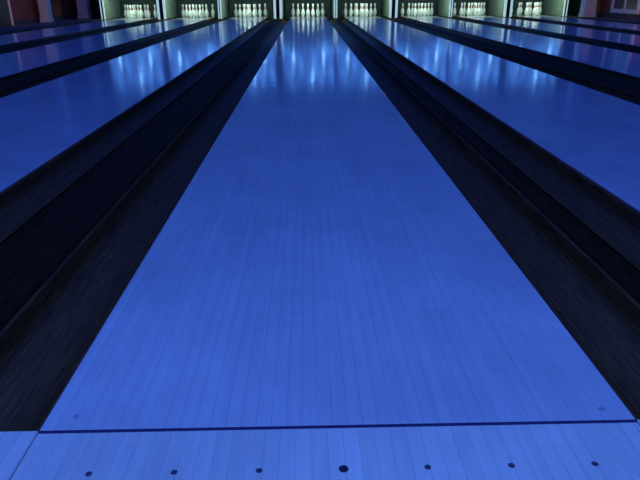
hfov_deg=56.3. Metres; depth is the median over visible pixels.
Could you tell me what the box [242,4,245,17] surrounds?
pin
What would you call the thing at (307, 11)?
pin
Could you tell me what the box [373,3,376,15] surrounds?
pin
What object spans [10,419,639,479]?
approach
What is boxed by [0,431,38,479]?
approach
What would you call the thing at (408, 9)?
pin
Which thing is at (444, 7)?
divider
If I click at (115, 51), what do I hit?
divider
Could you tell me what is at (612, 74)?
gutter
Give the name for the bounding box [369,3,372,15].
pin
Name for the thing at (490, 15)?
gutter
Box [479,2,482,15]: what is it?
pin
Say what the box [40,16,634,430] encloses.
lane
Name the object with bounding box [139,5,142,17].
pin
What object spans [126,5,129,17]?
pin
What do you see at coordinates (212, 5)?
pin
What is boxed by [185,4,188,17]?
pin
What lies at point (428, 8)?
pin
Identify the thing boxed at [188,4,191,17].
pin
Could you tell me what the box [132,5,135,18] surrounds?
pin
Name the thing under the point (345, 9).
pin
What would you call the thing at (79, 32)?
gutter
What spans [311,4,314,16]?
pin
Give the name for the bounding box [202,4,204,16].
pin
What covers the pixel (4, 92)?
gutter
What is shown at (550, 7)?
divider
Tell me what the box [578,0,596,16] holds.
pillar
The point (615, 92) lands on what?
gutter
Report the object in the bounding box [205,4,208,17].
pin
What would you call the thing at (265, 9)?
pin
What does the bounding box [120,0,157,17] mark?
curtain
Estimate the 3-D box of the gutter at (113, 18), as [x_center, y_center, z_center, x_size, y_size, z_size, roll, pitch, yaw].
[-6.008,-3.254,9.919,0.233,0.097,19.358,-1,23,-1]
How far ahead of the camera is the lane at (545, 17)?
14.62 m
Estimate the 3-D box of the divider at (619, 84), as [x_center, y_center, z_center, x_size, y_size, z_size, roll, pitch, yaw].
[2.363,-3.093,9.443,0.246,0.125,17.996,-1,23,-1]
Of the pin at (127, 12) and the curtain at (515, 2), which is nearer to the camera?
the pin at (127, 12)
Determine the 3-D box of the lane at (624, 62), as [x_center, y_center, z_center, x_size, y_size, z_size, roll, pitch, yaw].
[3.238,-3.405,10.070,1.060,0.050,19.360,-1,23,-1]
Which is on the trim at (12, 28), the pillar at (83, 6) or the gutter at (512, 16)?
the pillar at (83, 6)
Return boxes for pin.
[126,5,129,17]
[129,5,132,17]
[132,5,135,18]
[136,5,139,17]
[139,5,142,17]
[144,4,146,17]
[146,5,150,17]
[153,4,157,17]
[181,4,184,16]
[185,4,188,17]
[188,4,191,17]
[192,5,195,17]
[198,4,201,17]
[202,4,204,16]
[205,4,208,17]
[211,4,214,16]
[234,4,237,16]
[238,4,241,16]
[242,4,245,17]
[247,4,250,17]
[252,4,255,17]
[258,4,261,16]
[264,4,266,16]
[291,4,294,16]
[296,4,299,16]
[301,4,304,16]
[306,4,309,17]
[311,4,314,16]
[316,4,319,16]
[321,3,324,15]
[344,3,346,15]
[349,3,352,16]
[355,3,358,16]
[360,3,363,16]
[365,3,368,16]
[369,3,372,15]
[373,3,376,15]
[401,3,403,15]
[407,3,410,15]
[413,3,416,15]
[417,3,419,15]
[420,3,423,16]
[423,3,426,15]
[427,3,429,15]
[430,3,433,15]
[452,3,455,15]
[459,3,462,15]
[466,3,469,15]
[473,3,477,15]
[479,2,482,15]
[516,2,520,14]
[524,2,527,15]
[532,2,535,15]
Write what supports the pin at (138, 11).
on the lane at (36, 34)
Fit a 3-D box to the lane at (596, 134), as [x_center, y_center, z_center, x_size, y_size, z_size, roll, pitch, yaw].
[1.458,-3.381,10.039,1.060,0.050,19.360,-1,23,-1]
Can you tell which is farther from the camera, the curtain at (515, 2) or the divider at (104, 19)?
the curtain at (515, 2)
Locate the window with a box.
[610,0,639,13]
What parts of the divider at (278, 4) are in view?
kick plate, panel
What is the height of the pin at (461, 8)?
0.381 m
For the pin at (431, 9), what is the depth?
18.65 m
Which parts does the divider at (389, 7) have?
panel, kick plate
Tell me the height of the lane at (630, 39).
0.050 m
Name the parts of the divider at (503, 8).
panel, kick plate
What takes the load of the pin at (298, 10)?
on the lane at (319, 265)
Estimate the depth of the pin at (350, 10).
18.36 m
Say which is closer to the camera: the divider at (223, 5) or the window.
the window
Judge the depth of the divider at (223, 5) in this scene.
18.03 m
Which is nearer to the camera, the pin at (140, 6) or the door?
the door
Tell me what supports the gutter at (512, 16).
on the floor
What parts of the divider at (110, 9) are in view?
kick plate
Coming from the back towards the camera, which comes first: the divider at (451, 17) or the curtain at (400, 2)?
the curtain at (400, 2)
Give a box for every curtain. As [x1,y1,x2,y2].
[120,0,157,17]
[177,0,218,18]
[229,0,273,18]
[285,0,330,18]
[337,0,381,18]
[397,0,436,16]
[452,0,487,14]
[512,0,542,14]
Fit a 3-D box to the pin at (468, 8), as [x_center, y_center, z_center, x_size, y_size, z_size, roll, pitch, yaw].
[4.523,-7.025,18.207,0.121,0.381,0.121,-1,23,-1]
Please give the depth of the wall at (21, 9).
15.90 m
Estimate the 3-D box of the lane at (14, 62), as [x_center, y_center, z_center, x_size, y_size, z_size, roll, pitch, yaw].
[-3.581,-3.313,9.950,1.060,0.050,19.360,-1,23,-1]
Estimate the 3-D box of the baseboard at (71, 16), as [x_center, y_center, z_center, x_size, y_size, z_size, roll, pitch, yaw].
[-7.332,-2.831,8.622,0.020,0.120,25.700,-1,23,-1]
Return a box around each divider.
[0,18,281,330]
[0,19,104,33]
[0,19,163,50]
[0,19,218,88]
[99,0,122,19]
[156,0,178,19]
[217,0,229,18]
[273,0,284,18]
[331,0,336,17]
[335,18,639,302]
[381,0,397,17]
[389,17,639,94]
[436,0,452,16]
[451,17,639,50]
[487,0,512,16]
[509,17,639,33]
[542,0,568,15]
[564,16,639,23]
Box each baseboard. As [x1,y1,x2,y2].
[0,12,98,26]
[567,10,639,19]
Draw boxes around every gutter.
[0,17,175,53]
[0,17,217,85]
[0,17,227,97]
[0,17,273,245]
[0,17,290,431]
[0,18,118,34]
[0,18,157,47]
[327,17,639,420]
[339,16,639,272]
[383,16,639,104]
[397,16,639,85]
[439,16,639,53]
[452,16,639,49]
[490,15,639,34]
[512,16,639,31]
[548,15,637,23]
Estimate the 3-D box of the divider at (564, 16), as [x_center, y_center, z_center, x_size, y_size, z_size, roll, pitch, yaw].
[7.486,-3.162,9.533,0.116,0.126,17.996,-1,23,-1]
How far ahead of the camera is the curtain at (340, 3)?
19.10 m
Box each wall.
[10,0,96,19]
[96,0,284,15]
[567,0,639,14]
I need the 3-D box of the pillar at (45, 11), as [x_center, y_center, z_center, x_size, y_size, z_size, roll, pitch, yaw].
[-7.301,-7.303,15.377,0.280,3.200,0.280,-1,23,-1]
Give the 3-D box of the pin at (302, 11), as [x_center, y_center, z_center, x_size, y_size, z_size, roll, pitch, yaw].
[-0.515,-6.957,18.119,0.121,0.381,0.121,-1,23,-1]
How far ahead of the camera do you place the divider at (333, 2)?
17.69 m
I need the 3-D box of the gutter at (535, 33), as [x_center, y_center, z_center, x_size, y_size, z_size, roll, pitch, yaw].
[3.885,-3.386,10.094,0.233,0.097,19.358,-1,23,-1]
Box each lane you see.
[0,16,268,192]
[0,17,157,44]
[0,17,214,77]
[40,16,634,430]
[343,16,639,212]
[402,15,639,77]
[452,15,639,45]
[512,15,639,30]
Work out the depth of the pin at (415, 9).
18.16 m
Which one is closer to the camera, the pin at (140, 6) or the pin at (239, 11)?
the pin at (140, 6)
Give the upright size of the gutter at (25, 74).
0.097 m
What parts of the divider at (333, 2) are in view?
panel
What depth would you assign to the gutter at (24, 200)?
3.09 m
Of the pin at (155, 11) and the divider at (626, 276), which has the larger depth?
the pin at (155, 11)
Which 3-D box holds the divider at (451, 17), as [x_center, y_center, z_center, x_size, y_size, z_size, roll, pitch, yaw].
[4.067,-3.116,9.473,0.096,0.126,17.996,-1,23,-1]
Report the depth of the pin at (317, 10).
18.35 m
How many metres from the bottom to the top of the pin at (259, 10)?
0.381 m
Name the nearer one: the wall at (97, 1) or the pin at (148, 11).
the pin at (148, 11)
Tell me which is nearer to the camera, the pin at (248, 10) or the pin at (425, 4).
the pin at (248, 10)
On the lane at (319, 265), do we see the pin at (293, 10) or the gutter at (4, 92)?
the pin at (293, 10)
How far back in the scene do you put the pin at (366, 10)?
18.12 m
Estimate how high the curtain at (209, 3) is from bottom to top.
0.900 m
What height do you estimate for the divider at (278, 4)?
1.000 m
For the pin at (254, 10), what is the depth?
18.06 m
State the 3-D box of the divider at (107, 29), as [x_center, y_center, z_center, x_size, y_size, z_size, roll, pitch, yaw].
[-4.456,-3.001,9.322,0.246,0.125,17.996,-1,23,-1]
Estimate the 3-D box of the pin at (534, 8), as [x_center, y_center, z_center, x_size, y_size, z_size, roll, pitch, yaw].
[6.461,-6.949,17.998,0.121,0.381,0.121,-1,23,-1]
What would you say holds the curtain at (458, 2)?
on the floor
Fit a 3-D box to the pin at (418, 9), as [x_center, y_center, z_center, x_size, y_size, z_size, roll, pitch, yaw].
[3.041,-7.106,18.425,0.121,0.381,0.121,-1,23,-1]
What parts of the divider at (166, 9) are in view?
kick plate, panel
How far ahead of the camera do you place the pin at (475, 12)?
17.94 m
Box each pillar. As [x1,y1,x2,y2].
[37,0,53,21]
[76,0,92,18]
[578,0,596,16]
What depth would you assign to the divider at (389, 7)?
17.71 m
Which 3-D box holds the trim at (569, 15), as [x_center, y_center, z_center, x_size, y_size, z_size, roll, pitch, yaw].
[7.883,-2.918,8.940,0.645,0.135,25.700,-1,23,-1]
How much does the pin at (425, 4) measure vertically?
0.381 m
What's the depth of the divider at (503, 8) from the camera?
18.04 m
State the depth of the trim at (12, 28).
14.82 m
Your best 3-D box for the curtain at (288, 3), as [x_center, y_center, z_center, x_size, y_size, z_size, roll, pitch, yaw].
[-0.387,-7.522,19.063,1.460,0.900,0.040,-1,23,-1]
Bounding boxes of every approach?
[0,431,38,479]
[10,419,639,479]
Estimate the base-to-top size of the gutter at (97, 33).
0.097 m
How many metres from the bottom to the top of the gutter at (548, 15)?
0.097 m
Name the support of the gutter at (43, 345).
on the floor
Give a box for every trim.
[0,16,101,32]
[567,14,639,22]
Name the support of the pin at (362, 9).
on the lane at (596, 134)
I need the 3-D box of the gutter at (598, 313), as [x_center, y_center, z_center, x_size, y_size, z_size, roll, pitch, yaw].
[0.476,-3.341,10.034,0.233,0.097,19.358,-1,23,-1]
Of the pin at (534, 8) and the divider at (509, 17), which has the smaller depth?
the divider at (509, 17)
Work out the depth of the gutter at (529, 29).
10.52 m
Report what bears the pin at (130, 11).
on the lane at (36, 34)
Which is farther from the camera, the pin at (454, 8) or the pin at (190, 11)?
the pin at (454, 8)
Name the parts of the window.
frame, frame, pane, frame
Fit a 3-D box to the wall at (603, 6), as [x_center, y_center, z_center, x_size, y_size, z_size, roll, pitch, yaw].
[8.297,-4.382,8.287,0.200,3.335,26.600,-1,23,-1]
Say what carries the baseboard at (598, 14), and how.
attached to the wall at (603, 6)
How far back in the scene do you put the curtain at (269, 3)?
19.03 m
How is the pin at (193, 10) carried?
on the lane at (14, 62)
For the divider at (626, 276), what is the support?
on the floor
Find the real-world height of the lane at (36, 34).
0.050 m
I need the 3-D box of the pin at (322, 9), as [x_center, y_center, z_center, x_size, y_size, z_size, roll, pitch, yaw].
[0.083,-7.168,18.617,0.121,0.381,0.121,-1,23,-1]
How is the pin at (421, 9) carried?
on the lane at (624, 62)
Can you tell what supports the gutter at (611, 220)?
on the floor
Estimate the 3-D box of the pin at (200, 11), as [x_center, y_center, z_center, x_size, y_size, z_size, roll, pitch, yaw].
[-3.620,-6.915,18.064,0.121,0.381,0.121,-1,23,-1]
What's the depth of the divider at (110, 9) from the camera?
18.04 m
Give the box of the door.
[0,0,13,25]
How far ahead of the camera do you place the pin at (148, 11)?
18.25 m
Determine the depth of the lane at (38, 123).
4.44 m
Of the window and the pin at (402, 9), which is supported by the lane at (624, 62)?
the pin at (402, 9)
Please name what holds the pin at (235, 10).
on the lane at (38, 123)
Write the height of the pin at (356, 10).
0.381 m
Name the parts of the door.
frame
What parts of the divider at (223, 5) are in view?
panel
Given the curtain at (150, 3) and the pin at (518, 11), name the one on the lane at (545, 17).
the pin at (518, 11)
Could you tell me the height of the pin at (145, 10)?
0.381 m
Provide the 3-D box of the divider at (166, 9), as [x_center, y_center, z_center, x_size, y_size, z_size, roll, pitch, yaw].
[-4.674,-7.257,18.435,0.244,1.000,2.100,-1,23,-1]
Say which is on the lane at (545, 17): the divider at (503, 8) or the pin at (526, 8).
the pin at (526, 8)
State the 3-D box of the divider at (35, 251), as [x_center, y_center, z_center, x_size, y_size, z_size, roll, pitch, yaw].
[-1.047,-3.047,9.382,0.246,0.125,17.996,-1,23,-1]
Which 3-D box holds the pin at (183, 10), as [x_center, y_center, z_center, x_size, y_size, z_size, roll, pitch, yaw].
[-4.241,-7.109,18.541,0.121,0.381,0.121,-1,23,-1]

